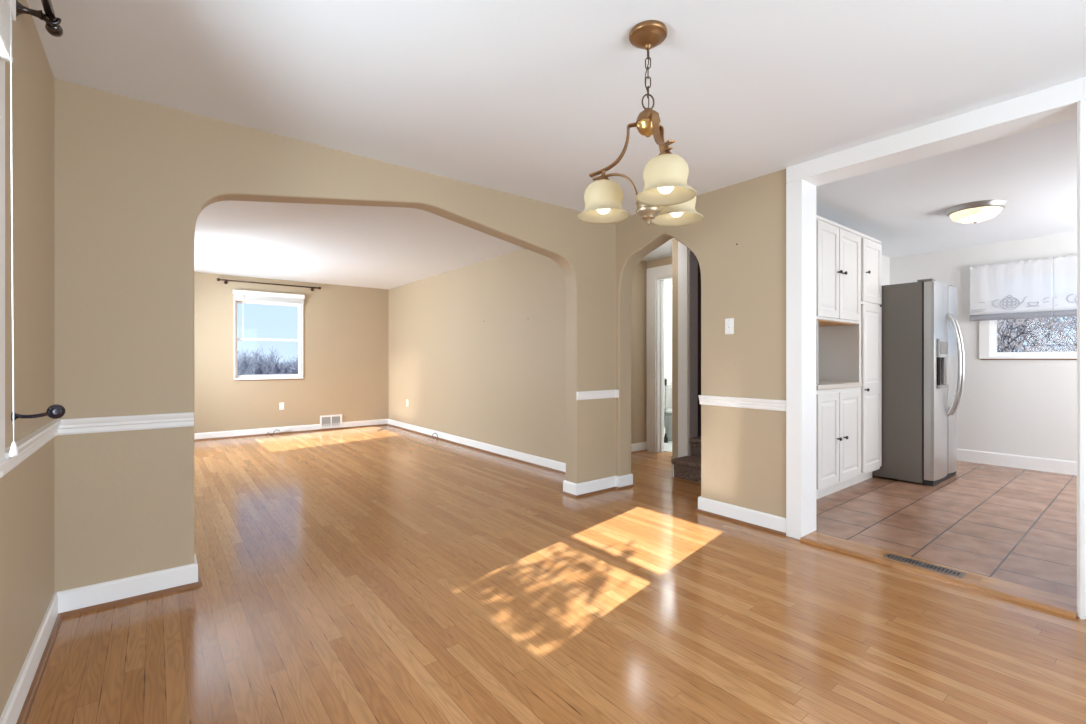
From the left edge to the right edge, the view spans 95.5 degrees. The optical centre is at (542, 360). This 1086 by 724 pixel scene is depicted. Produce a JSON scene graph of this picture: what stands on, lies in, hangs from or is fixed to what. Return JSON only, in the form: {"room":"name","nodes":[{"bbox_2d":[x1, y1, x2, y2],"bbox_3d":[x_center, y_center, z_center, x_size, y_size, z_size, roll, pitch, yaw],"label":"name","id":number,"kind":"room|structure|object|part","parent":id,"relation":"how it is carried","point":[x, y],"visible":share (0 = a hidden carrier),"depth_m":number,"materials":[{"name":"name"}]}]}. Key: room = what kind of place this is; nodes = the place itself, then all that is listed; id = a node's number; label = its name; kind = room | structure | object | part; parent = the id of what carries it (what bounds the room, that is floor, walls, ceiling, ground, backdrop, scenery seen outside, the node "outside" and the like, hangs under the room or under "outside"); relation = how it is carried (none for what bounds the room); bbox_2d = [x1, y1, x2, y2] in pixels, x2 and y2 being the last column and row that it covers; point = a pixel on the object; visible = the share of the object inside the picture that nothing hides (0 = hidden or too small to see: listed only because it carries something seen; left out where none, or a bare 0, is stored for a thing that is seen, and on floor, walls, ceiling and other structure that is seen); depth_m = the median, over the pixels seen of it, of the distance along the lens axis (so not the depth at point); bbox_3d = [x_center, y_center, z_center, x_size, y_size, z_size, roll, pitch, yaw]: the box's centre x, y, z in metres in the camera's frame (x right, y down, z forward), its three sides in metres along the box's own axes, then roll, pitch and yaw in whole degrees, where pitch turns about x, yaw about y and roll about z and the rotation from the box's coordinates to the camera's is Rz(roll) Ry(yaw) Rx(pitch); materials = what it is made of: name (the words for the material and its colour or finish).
{"room":"dining room","nodes":[
{"label":"dining room","id":0,"kind":"room"},
{"bbox_2d":[0,0,53,716],"bbox_3d":[-2.662,-0.055,2.643,0.200,2.440,10.400,0,0,-38],"label":"wall","id":1,"kind":"structure","parent":0,"point":[26,491],"depth_m":1.76,"materials":[{"name":"beige paint"}]},
{"bbox_2d":[11,404,64,421],"bbox_3d":[-1.645,0.172,1.611,0.122,0.050,0.035,0,0,-38],"label":"curtain holdback","id":2,"kind":"object","parent":1,"relation":"attached to","point":[56,411],"visible":0.98,"depth_m":1.62,"materials":[{"name":"black metal"}]},
{"bbox_3d":[-1.688,0.180,1.577,0.012,0.034,0.034,0,0,-38],"label":"wall plate","id":3,"kind":"part","parent":2,"relation":"part of","materials":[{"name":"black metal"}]},
{"bbox_3d":[-1.655,0.178,1.603,0.090,0.022,0.012,0,0,-38],"label":"post","id":4,"kind":"part","parent":2,"relation":"part of","materials":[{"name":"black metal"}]},
{"bbox_3d":[-1.616,0.171,1.637,0.022,0.048,0.048,0,0,27],"label":"rosette knob","id":5,"kind":"part","parent":2,"relation":"part of","materials":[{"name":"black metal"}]},
{"bbox_2d":[16,0,62,36],"bbox_3d":[-1.211,-1.141,1.049,0.110,0.056,1.650,0,0,-38],"label":"curtain rod","id":6,"kind":"object","parent":1,"relation":"attached to","point":[52,26],"visible":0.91,"depth_m":1.62,"materials":[{"name":"black metal"}]},
{"bbox_3d":[-1.187,-1.145,1.068,0.025,0.025,1.560,0,0,-38],"label":"rod","id":7,"kind":"part","parent":6,"relation":"part of","materials":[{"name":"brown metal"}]},
{"bbox_2d":[41,13,60,25],"bbox_3d":[-1.642,-1.133,1.646,0.050,0.028,0.013,0,0,-38],"label":"finial","id":8,"kind":"object","parent":6,"relation":"on","point":[54,21],"depth_m":1.64,"materials":[{"name":"black metal"}]},
{"bbox_2d":[0,56,193,477],"bbox_3d":[-1.433,-0.335,1.547,0.656,1.351,2.047,0,0,-38],"label":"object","id":9,"kind":"structure","parent":1,"relation":"in","point":[4,463],"depth_m":1.72,"materials":[{"name":"white paint"}]},
{"bbox_3d":[-1.533,-0.320,1.385,0.018,1.210,0.085,0,0,-38],"label":"casing","id":10,"kind":"part","parent":9,"relation":"part of","materials":[{"name":"white paint"}]},
{"bbox_3d":[-1.246,0.296,1.028,0.028,0.022,1.000,0,0,-38],"label":"sill","id":11,"kind":"part","parent":9,"relation":"part of","materials":[{"name":"white paint"}]},
{"bbox_2d":[0,0,18,456],"bbox_3d":[-1.204,-0.385,1.023,0.048,1.291,0.970,0,0,-38],"label":"window blind","id":12,"kind":"object","parent":9,"relation":"attached to","point":[7,7],"visible":1,"depth_m":1.32,"materials":[{"name":"white"}]},
{"bbox_3d":[-1.213,-0.846,1.016,0.021,0.016,0.946,0,0,-38],"label":"rail","id":13,"kind":"part","parent":12,"relation":"part of","materials":[{"name":"white"}]},
{"bbox_3d":[-1.423,-0.380,1.323,0.003,1.200,0.015,0,0,-20],"label":"lift cord","id":14,"kind":"part","parent":12,"relation":"part of","materials":[{"name":"white plastic"}]},
{"bbox_2d":[0,419,565,723],"bbox_3d":[-1.079,1.109,3.763,3.678,0.113,10.203,0,0,-38],"label":"baseboard","id":15,"kind":"structure","parent":1,"relation":"attached to","point":[75,601],"depth_m":2.38,"materials":[{"name":"white paint"}]},
{"bbox_2d":[194,272,388,432],"bbox_3d":[-4.219,-0.055,7.907,3.860,2.440,0.200,0,0,-38],"label":"wall","id":16,"kind":"structure","parent":0,"point":[346,328],"depth_m":8.05,"materials":[{"name":"beige paint"}]},
{"bbox_2d":[234,300,302,380],"bbox_3d":[-4.316,-0.311,7.775,0.959,1.251,0.168,0,0,-38],"label":"window","id":17,"kind":"structure","parent":16,"relation":"in","point":[270,376],"depth_m":7.79,"materials":[{"name":"white paint"}]},
{"bbox_3d":[-4.648,-0.323,7.431,0.012,1.205,0.018,0,0,-38],"label":"casing","id":18,"kind":"part","parent":17,"relation":"part of","materials":[{"name":"white paint"}]},
{"bbox_3d":[-4.354,-0.607,7.824,0.903,0.604,0.026,0,0,-38],"label":"sash","id":19,"kind":"part","parent":17,"relation":"part of","materials":[{"name":"white plastic"}]},
{"bbox_3d":[-4.336,-0.038,7.800,0.903,0.604,0.026,0,0,-38],"label":"sash","id":20,"kind":"part","parent":17,"relation":"part of","materials":[{"name":"white plastic"}]},
{"bbox_3d":[-4.273,0.291,7.720,0.959,0.022,0.028,0,0,-38],"label":"sill","id":21,"kind":"part","parent":17,"relation":"part of","materials":[{"name":"white paint"}]},
{"bbox_2d":[233,290,304,304],"bbox_3d":[-4.257,-0.656,7.696,0.990,0.802,0.045,0,0,-38],"label":"window blind","id":22,"kind":"object","parent":17,"relation":"attached to","point":[240,295],"visible":1,"depth_m":7.67,"materials":[{"name":"white"}]},
{"bbox_3d":[-4.261,-0.908,7.701,0.966,0.016,0.029,0,0,-38],"label":"rail","id":23,"kind":"part","parent":22,"relation":"part of","materials":[{"name":"white plastic"}]},
{"bbox_3d":[-3.904,-0.323,8.017,0.012,1.205,0.018,0,0,-38],"label":"casing","id":24,"kind":"part","parent":17,"relation":"part of","materials":[{"name":"white paint"}]},
{"bbox_2d":[217,278,320,290],"bbox_3d":[-4.239,-1.172,7.705,1.444,0.073,0.094,0,0,-38],"label":"curtain rod","id":25,"kind":"object","parent":16,"relation":"attached to","point":[218,279],"visible":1,"depth_m":7.62,"materials":[{"name":"brown metal"}]},
{"bbox_3d":[-4.224,-1.185,7.687,1.320,0.021,0.021,0,0,-38],"label":"rod","id":26,"kind":"part","parent":25,"relation":"part of","materials":[{"name":"brown metal"}]},
{"bbox_2d":[266,428,288,434],"bbox_3d":[-4.168,1.126,7.754,0.055,0.073,0.336,0,0,38],"label":"phone jack","id":27,"kind":"object","parent":16,"relation":"attached to","point":[287,429],"visible":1,"depth_m":7.81,"materials":[{"name":"white plastic"}]},
{"bbox_2d":[279,402,283,409],"bbox_3d":[-4.147,0.730,7.831,0.070,0.115,0.009,0,0,-38],"label":"wall outlet","id":28,"kind":"object","parent":16,"relation":"attached to","point":[281,405],"visible":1,"depth_m":7.83,"materials":[{"name":"white plastic"}]},
{"bbox_2d":[320,414,341,428],"bbox_3d":[-3.557,1.030,8.287,0.350,0.215,0.022,0,0,-38],"label":"air vent","id":29,"kind":"object","parent":16,"relation":"in","point":[325,419],"visible":1,"depth_m":8.28,"materials":[{"name":"white plastic"}]},
{"bbox_2d":[54,79,615,591],"bbox_3d":[-0.800,-0.080,3.438,3.810,2.490,0.147,0,0,-38],"label":"wall","id":30,"kind":"structure","parent":0,"point":[134,178],"depth_m":2.46,"materials":[{"name":"beige paint"}]},
{"bbox_2d":[560,474,633,497],"bbox_3d":[0.496,1.109,4.432,0.684,0.113,0.249,0,0,-38],"label":"baseboard","id":31,"kind":"structure","parent":30,"relation":"attached to","point":[583,489],"depth_m":4.33,"materials":[{"name":"white paint"}]},
{"bbox_3d":[0.496,1.155,4.432,0.684,0.019,0.249,0,0,-38],"label":"shoe moulding","id":32,"kind":"part","parent":31,"relation":"part of","materials":[{"name":"brown wood"}]},
{"bbox_2d":[576,390,618,399],"bbox_3d":[0.487,0.305,4.335,0.483,0.072,0.038,0,0,-38],"label":"chair rail","id":33,"kind":"object","parent":30,"relation":"attached to","point":[582,395],"visible":1,"depth_m":4.33,"materials":[{"name":"white paint"}]},
{"bbox_2d":[25,425,1085,723],"bbox_3d":[0.410,1.215,4.933,7.860,0.140,10.600,0,0,-38],"label":"floor","id":34,"kind":"structure","parent":0,"point":[359,575],"depth_m":2.31,"materials":[{"name":"brown wood"}]},
{"bbox_2d":[664,379,667,442],"bbox_3d":[1.731,0.711,6.958,0.064,0.900,0.064,0,0,-38],"label":"plunger","id":35,"kind":"object","parent":34,"relation":"on","point":[665,436],"visible":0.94,"depth_m":6.95,"materials":[{"name":"black rubber"}]},
{"bbox_2d":[664,433,667,442],"bbox_3d":[1.731,1.096,6.958,0.064,0.130,0.064,0,0,-38],"label":"cup","id":36,"kind":"object","parent":35,"relation":"on","point":[665,437],"depth_m":6.94,"materials":[{"name":"black"}]},
{"bbox_2d":[664,384,671,440],"bbox_3d":[1.948,0.763,7.253,0.470,0.795,0.703,0,0,44],"label":"toilet","id":37,"kind":"object","parent":34,"relation":"on","point":[669,389],"visible":0.16,"depth_m":7.08,"materials":[{"name":"white ceramic"}]},
{"bbox_3d":[1.883,0.743,7.185,0.394,0.044,0.516,0,0,44],"label":"seat","id":38,"kind":"part","parent":37,"relation":"part of","materials":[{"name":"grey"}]},
{"bbox_3d":[1.892,0.964,7.194,0.380,0.395,0.535,0,0,44],"label":"bowl","id":39,"kind":"part","parent":37,"relation":"part of","materials":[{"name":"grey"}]},
{"bbox_3d":[2.111,0.581,7.423,0.440,0.360,0.200,0,0,44],"label":"tank","id":40,"kind":"part","parent":37,"relation":"part of","materials":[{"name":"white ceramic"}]},
{"bbox_2d":[671,436,700,482],"bbox_3d":[2.055,0.703,4.999,1.352,0.925,0.851,0,0,-38],"label":"staircase","id":41,"kind":"structure","parent":34,"relation":"on","point":[686,467],"depth_m":4.85,"materials":[{"name":"brown carpet"}]},
{"bbox_2d":[816,387,860,498],"bbox_3d":[2.384,0.693,4.317,0.900,0.905,0.478,0,0,-38],"label":"base cabinet","id":42,"kind":"object","parent":34,"relation":"on","point":[838,411],"visible":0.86,"depth_m":4.13,"materials":[{"name":"white paint"}]},
{"bbox_3d":[2.319,0.646,4.018,0.400,0.748,0.018,0,0,-38],"label":"door","id":43,"kind":"part","parent":42,"relation":"part of","materials":[{"name":"white paint"}]},
{"bbox_2d":[816,381,861,389],"bbox_3d":[2.375,0.218,4.328,0.900,0.042,0.450,0,0,-38],"label":"countertop","id":44,"kind":"structure","parent":42,"relation":"on","point":[822,385],"depth_m":4.15,"materials":[{"name":"beige laminate"}]},
{"bbox_2d":[816,321,817,383],"bbox_3d":[2.110,-0.062,4.139,0.020,0.514,0.370,0,0,-38],"label":"panel","id":45,"kind":"object","parent":44,"relation":"on","point":[816,321],"visible":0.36,"depth_m":3.99,"materials":[{"name":"grey wood"}]},
{"bbox_3d":[2.665,0.646,4.290,0.446,0.748,0.018,0,0,-38],"label":"door","id":46,"kind":"part","parent":42,"relation":"part of","materials":[{"name":"white paint"}]},
{"bbox_2d":[818,233,881,485],"bbox_3d":[2.940,0.000,4.755,0.513,2.290,0.478,0,0,-38],"label":"pantry cabinet","id":47,"kind":"object","parent":34,"relation":"on","point":[846,353],"visible":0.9,"depth_m":4.58,"materials":[{"name":"white paint"}]},
{"bbox_3d":[3.073,0.255,4.611,0.457,1.530,0.018,0,0,-38],"label":"door","id":48,"kind":"part","parent":47,"relation":"part of","materials":[{"name":"white paint"}]},
{"bbox_3d":[3.073,-0.821,4.611,0.457,0.572,0.018,0,0,-38],"label":"door","id":49,"kind":"part","parent":47,"relation":"part of","materials":[{"name":"white paint"}]},
{"bbox_2d":[872,278,964,485],"bbox_3d":[3.623,0.202,4.965,0.810,1.884,0.920,0,0,-38],"label":"refrigerator","id":50,"kind":"object","parent":34,"relation":"on","point":[922,341],"visible":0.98,"depth_m":4.60,"materials":[{"name":"grey metal"}]},
{"bbox_3d":[3.539,0.033,4.501,0.105,0.455,0.077,0,0,-38],"label":"panel","id":51,"kind":"part","parent":50,"relation":"part of","materials":[{"name":"silver metal"}]},
{"bbox_3d":[3.683,0.675,4.607,0.461,0.830,0.089,0,0,-38],"label":"freezer door","id":52,"kind":"part","parent":50,"relation":"part of","materials":[{"name":"silver metal"}]},
{"bbox_3d":[3.683,-0.455,4.607,0.461,0.520,0.089,0,0,-38],"label":"panel","id":53,"kind":"part","parent":50,"relation":"part of","materials":[{"name":"silver metal"}]},
{"bbox_3d":[3.696,-0.110,4.606,0.270,0.170,0.076,0,0,-38],"label":"control panel","id":54,"kind":"part","parent":50,"relation":"part of","materials":[{"name":"silver metal"}]},
{"bbox_3d":[3.828,0.033,4.726,0.086,0.455,0.081,0,0,-38],"label":"panel","id":55,"kind":"part","parent":50,"relation":"part of","materials":[{"name":"black plastic"}]},
{"bbox_3d":[4.004,0.188,4.859,0.341,1.805,0.089,0,0,-38],"label":"door","id":56,"kind":"part","parent":50,"relation":"part of","materials":[{"name":"silver metal"}]},
{"bbox_3d":[3.874,0.045,4.654,0.030,0.975,0.119,0,0,-38],"label":"handle","id":57,"kind":"part","parent":50,"relation":"part of","materials":[{"name":"silver metal"}]},
{"bbox_3d":[3.961,0.045,4.722,0.030,0.975,0.119,0,0,-38],"label":"handle","id":58,"kind":"part","parent":50,"relation":"part of","materials":[{"name":"silver metal"}]},
{"bbox_2d":[800,531,1076,618],"bbox_3d":[2.107,1.154,2.760,0.210,0.022,1.210,0,0,-38],"label":"threshold","id":59,"kind":"object","parent":34,"relation":"on","point":[1058,604],"visible":0.85,"depth_m":2.57,"materials":[{"name":"brown wood"}]},
{"bbox_2d":[884,553,965,577],"bbox_3d":[2.119,1.137,2.748,0.090,0.012,0.350,0,0,-38],"label":"floor register","id":60,"kind":"object","parent":59,"relation":"on","point":[910,561],"visible":1,"depth_m":2.73,"materials":[{"name":"brown metal"}]},
{"bbox_2d":[815,530,1076,599],"bbox_3d":[2.197,1.154,2.831,0.040,0.022,1.210,0,0,-38],"label":"threshold","id":61,"kind":"object","parent":34,"relation":"on","point":[868,544],"visible":0.29,"depth_m":2.72,"materials":[{"name":"wood"}]},
{"bbox_2d":[27,0,1085,288],"bbox_3d":[0.410,-1.350,4.933,7.860,0.150,10.600,0,0,-38],"label":"ceiling","id":62,"kind":"structure","parent":0,"point":[531,99],"depth_m":2.34,"materials":[{"name":"paint"}]},
{"bbox_2d":[577,20,702,226],"bbox_3d":[0.415,-0.901,1.874,0.519,0.748,0.478,0,0,-8],"label":"chandelier","id":63,"kind":"object","parent":62,"relation":"hanging from","point":[666,199],"visible":1,"depth_m":1.90,"materials":[{"name":"beige glass"}]},
{"bbox_3d":[0.243,-0.647,1.985,0.211,0.140,0.211,0,0,-38],"label":"lamp shade","id":64,"kind":"part","parent":63,"relation":"part of","materials":[{"name":"beige glass"}]},
{"bbox_3d":[0.243,-0.647,1.985,0.060,0.117,0.060,0,0,-38],"label":"bulb","id":65,"kind":"part","parent":63,"relation":"part of","materials":[{"name":"white glass"}]},
{"bbox_3d":[0.285,-0.837,1.968,0.206,0.182,0.026,0,0,22],"label":"arm","id":66,"kind":"part","parent":63,"relation":"part of","materials":[{"name":"brown metal"}]},
{"bbox_3d":[0.288,-0.682,1.967,0.185,0.126,0.018,0,0,22],"label":"arm","id":67,"kind":"part","parent":63,"relation":"part of","materials":[{"name":"brown metal"}]},
{"bbox_3d":[0.406,-1.087,1.917,0.027,0.246,0.014,0,0,-38],"label":"cord","id":68,"kind":"part","parent":63,"relation":"part of","materials":[{"name":"brown metal"}]},
{"bbox_3d":[0.427,-0.837,1.787,0.026,0.182,0.206,0,0,-8],"label":"arm","id":69,"kind":"part","parent":63,"relation":"part of","materials":[{"name":"brown metal"}]},
{"bbox_3d":[0.433,-0.647,1.742,0.211,0.140,0.211,0,0,-38],"label":"lamp shade","id":70,"kind":"part","parent":63,"relation":"part of","materials":[{"name":"beige glass"}]},
{"bbox_3d":[0.433,-0.647,1.742,0.060,0.117,0.060,0,0,-38],"label":"bulb","id":71,"kind":"part","parent":63,"relation":"part of","materials":[{"name":"white glass"}]},
{"bbox_3d":[0.427,-0.682,1.790,0.018,0.126,0.185,0,0,-8],"label":"arm","id":72,"kind":"part","parent":63,"relation":"part of","materials":[{"name":"brown metal"}]},
{"bbox_3d":[0.513,-0.837,2.000,0.206,0.182,0.027,0,0,-38],"label":"arm","id":73,"kind":"part","parent":63,"relation":"part of","materials":[{"name":"brown metal"}]},
{"bbox_3d":[0.549,-0.647,2.028,0.060,0.117,0.060,0,0,-38],"label":"bulb","id":74,"kind":"part","parent":63,"relation":"part of","materials":[{"name":"white glass"}]},
{"bbox_3d":[0.549,-0.647,2.028,0.211,0.140,0.211,0,0,-38],"label":"lamp shade","id":75,"kind":"part","parent":63,"relation":"part of","materials":[{"name":"beige glass"}]},
{"bbox_2d":[945,199,1007,222],"bbox_3d":[3.602,-1.206,4.110,0.396,0.137,0.396,0,0,-38],"label":"ceiling light","id":76,"kind":"object","parent":62,"relation":"attached to","point":[977,211],"visible":1,"depth_m":4.01,"materials":[{"name":"white glass"}]},
{"bbox_3d":[3.602,-1.196,4.110,0.332,0.086,0.332,0,0,-38],"label":"lamp shade","id":77,"kind":"part","parent":76,"relation":"part of","materials":[{"name":"beige glass"}]},
{"bbox_2d":[389,169,786,517],"bbox_3d":[0.438,-0.080,4.922,0.170,2.490,10.250,0,0,-38],"label":"wall","id":78,"kind":"structure","parent":0,"point":[743,450],"depth_m":4.53,"materials":[{"name":"beige paint"}]},
{"bbox_2d":[725,318,733,333],"bbox_3d":[1.358,-0.247,3.602,0.017,0.115,0.070,0,0,-38],"label":"light switch","id":79,"kind":"object","parent":78,"relation":"attached to","point":[729,323],"visible":1,"depth_m":3.60,"materials":[{"name":"white plastic"}]},
{"bbox_2d":[695,496,785,535],"bbox_3d":[1.462,1.109,3.594,0.201,0.113,0.693,0,0,-38],"label":"baseboard","id":80,"kind":"structure","parent":78,"relation":"attached to","point":[767,522],"depth_m":3.51,"materials":[{"name":"white paint"}]},
{"bbox_3d":[1.462,1.155,3.594,0.201,0.019,0.693,0,0,-38],"label":"shoe moulding","id":81,"kind":"part","parent":80,"relation":"part of","materials":[{"name":"brown wood"}]},
{"bbox_2d":[698,395,785,410],"bbox_3d":[1.408,0.305,3.532,0.028,0.072,0.663,0,0,-38],"label":"chair rail","id":82,"kind":"object","parent":78,"relation":"attached to","point":[752,403],"visible":1,"depth_m":3.50,"materials":[{"name":"white paint"}]},
{"bbox_2d":[786,76,1085,619],"bbox_3d":[2.128,-0.055,2.768,0.227,2.440,1.424,0,0,-38],"label":"door frame","id":83,"kind":"structure","parent":78,"relation":"attached to","point":[1074,91],"depth_m":2.97,"materials":[{"name":"white paint"}]},
{"bbox_2d":[631,260,646,443],"bbox_3d":[0.762,-0.055,5.973,1.640,2.440,0.100,0,0,-38],"label":"wall","id":84,"kind":"structure","parent":0,"point":[638,295],"depth_m":6.26,"materials":[{"name":"beige paint"}]},
{"bbox_2d":[631,442,647,453],"bbox_3d":[0.755,1.107,5.886,1.520,0.115,0.034,0,0,-38],"label":"baseboard","id":85,"kind":"structure","parent":84,"relation":"attached to","point":[642,446],"depth_m":6.24,"materials":[{"name":"white paint"}]},
{"bbox_3d":[0.760,1.155,5.879,1.520,0.019,0.018,0,0,-38],"label":"shoe moulding","id":86,"kind":"part","parent":85,"relation":"part of","materials":[{"name":"brown wood"}]},
{"bbox_2d":[647,256,671,268],"bbox_3d":[1.734,-0.054,5.967,0.120,2.441,1.110,0,0,-38],"label":"wall","id":87,"kind":"structure","parent":0,"point":[668,260],"depth_m":6.21,"materials":[{"name":"beige paint"}]},
{"bbox_2d":[646,264,671,451],"bbox_3d":[1.726,-0.005,5.961,0.150,2.340,1.090,0,0,-38],"label":"door frame","id":88,"kind":"structure","parent":87,"relation":"in","point":[655,276],"depth_m":6.26,"materials":[{"name":"white paint"}]},
{"bbox_3d":[1.383,-0.005,6.296,0.025,2.340,0.140,0,0,-38],"label":"casing","id":89,"kind":"part","parent":88,"relation":"part of","materials":[{"name":"white paint"}]},
{"bbox_3d":[1.509,0.075,6.269,0.040,2.180,0.018,0,0,-38],"label":"stop moulding","id":90,"kind":"part","parent":88,"relation":"part of","materials":[{"name":"white paint"}]},
{"bbox_3d":[1.683,-1.105,5.915,0.025,0.140,0.830,0,0,-38],"label":"head casing","id":91,"kind":"part","parent":88,"relation":"part of","materials":[{"name":"white paint"}]},
{"bbox_2d":[664,284,671,427],"bbox_3d":[2.737,-0.055,7.603,0.100,2.440,2.280,0,0,-38],"label":"wall","id":92,"kind":"structure","parent":0,"point":[667,288],"depth_m":8.33,"materials":[{"name":"white paint"}]},
{"bbox_2d":[672,239,688,469],"bbox_3d":[1.483,-0.055,5.178,0.130,2.440,0.210,0,0,-38],"label":"wall","id":93,"kind":"structure","parent":0,"point":[674,241],"depth_m":5.19,"materials":[{"name":"beige paint"}]},
{"bbox_2d":[678,241,687,457],"bbox_3d":[1.448,-0.105,5.105,0.015,2.340,0.112,0,0,-38],"label":"trim","id":94,"kind":"structure","parent":93,"relation":"attached to","point":[682,249],"depth_m":5.10,"materials":[{"name":"white paint"}]},
{"bbox_2d":[689,249,700,455],"bbox_3d":[2.253,-0.055,5.704,2.010,2.440,0.105,0,0,-38],"label":"wall","id":95,"kind":"structure","parent":0,"point":[693,262],"depth_m":5.10,"materials":[{"name":"grey paint"}]},
{"bbox_2d":[882,255,889,284],"bbox_3d":[2.913,-0.055,5.087,3.935,2.440,0.067,0,0,-38],"label":"wall","id":96,"kind":"structure","parent":0,"point":[885,260],"depth_m":6.06,"materials":[{"name":"white paint"}]},
{"bbox_2d":[816,215,860,326],"bbox_3d":[2.384,-0.732,4.317,0.900,0.826,0.478,0,0,-38],"label":"upper cabinet","id":97,"kind":"object","parent":96,"relation":"attached to","point":[838,251],"visible":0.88,"depth_m":4.13,"materials":[{"name":"white paint"}]},
{"bbox_3d":[2.319,-0.729,4.018,0.400,0.757,0.018,0,0,-38],"label":"door","id":98,"kind":"part","parent":97,"relation":"part of","materials":[{"name":"white paint"}]},
{"bbox_3d":[2.665,-0.729,4.290,0.446,0.757,0.018,0,0,-38],"label":"door","id":99,"kind":"part","parent":97,"relation":"part of","materials":[{"name":"white paint"}]},
{"bbox_2d":[890,232,1076,461],"bbox_3d":[5.527,-0.055,4.784,0.200,2.440,3.640,0,0,-38],"label":"wall","id":100,"kind":"structure","parent":0,"point":[1013,407],"depth_m":5.30,"materials":[{"name":"white paint"}]},
{"bbox_2d":[957,449,1076,474],"bbox_3d":[5.339,1.087,4.853,0.017,0.155,3.280,0,0,-38],"label":"baseboard","id":101,"kind":"structure","parent":100,"relation":"attached to","point":[999,459],"depth_m":5.22,"materials":[{"name":"white paint"}]},
{"bbox_2d":[979,320,1076,359],"bbox_3d":[5.282,-0.520,5.024,0.168,1.039,1.250,0,0,-38],"label":"window","id":102,"kind":"structure","parent":100,"relation":"in","point":[984,326],"depth_m":5.40,"materials":[{"name":"white paint"}]},
{"bbox_3d":[4.871,-0.495,5.442,0.018,0.920,0.085,0,0,-38],"label":"casing","id":103,"kind":"part","parent":102,"relation":"part of","materials":[{"name":"white paint"}]},
{"bbox_3d":[5.227,-0.024,4.981,0.028,0.022,1.250,0,0,-38],"label":"sill","id":104,"kind":"part","parent":102,"relation":"part of","materials":[{"name":"white paint"}]},
{"bbox_3d":[5.215,-1.020,4.968,0.063,0.026,1.367,0,0,-38],"label":"rod","id":105,"kind":"object","parent":100,"relation":"attached to","visible":0},
{"bbox_2d":[970,257,1052,320],"bbox_3d":[4.949,-0.740,5.237,0.014,0.613,0.644,0,0,-38],"label":"window valance","id":106,"kind":"object","parent":105,"relation":"hanging from","point":[1020,289],"visible":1,"depth_m":5.22,"materials":[{"name":"white fabric"}]},
{"bbox_2d":[1053,254,1076,316],"bbox_3d":[5.369,-0.740,4.703,0.014,0.613,0.708,0,0,-38],"label":"window valance","id":107,"kind":"object","parent":105,"relation":"hanging from","point":[1064,268],"visible":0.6,"depth_m":4.92,"materials":[{"name":"white fabric"}]},
{"label":"outside","id":108,"kind":"structure","parent":0,"visible":0},
{"bbox_3d":[0.664,4.936,4.496,180.000,1.749,180.000,0,0,-38],"label":"ground","id":109,"kind":"structure","parent":108,"visible":0},
{"bbox_2d":[237,348,273,374],"bbox_3d":[-12.777,1.701,21.199,2.493,4.755,3.084,0,0,43],"label":"bare tree","id":110,"kind":"object","parent":109,"relation":"on","point":[259,372],"visible":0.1,"depth_m":21.24,"materials":[{"name":"grey plant"}]},
{"bbox_2d":[237,346,290,374],"bbox_3d":[-14.587,1.625,25.791,3.269,4.912,3.221,0,0,-4],"label":"bare tree","id":111,"kind":"object","parent":109,"relation":"on","point":[269,363],"visible":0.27,"depth_m":25.82,"materials":[{"name":"grey plant"}]},
{"bbox_2d":[275,355,297,373],"bbox_3d":[-11.745,1.816,23.337,2.498,4.521,3.215,0,0,-26],"label":"bare tree","id":112,"kind":"object","parent":109,"relation":"on","point":[293,366],"visible":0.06,"depth_m":22.90,"materials":[{"name":"grey plant"}]},
{"bbox_2d":[997,317,1076,351],"bbox_3d":[9.284,1.298,8.169,3.756,5.546,4.202,0,0,-41],"label":"frosted tree","id":113,"kind":"object","parent":109,"relation":"on","point":[1001,343],"visible":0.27,"depth_m":8.71,"materials":[{"name":"white plant"}]}
]}

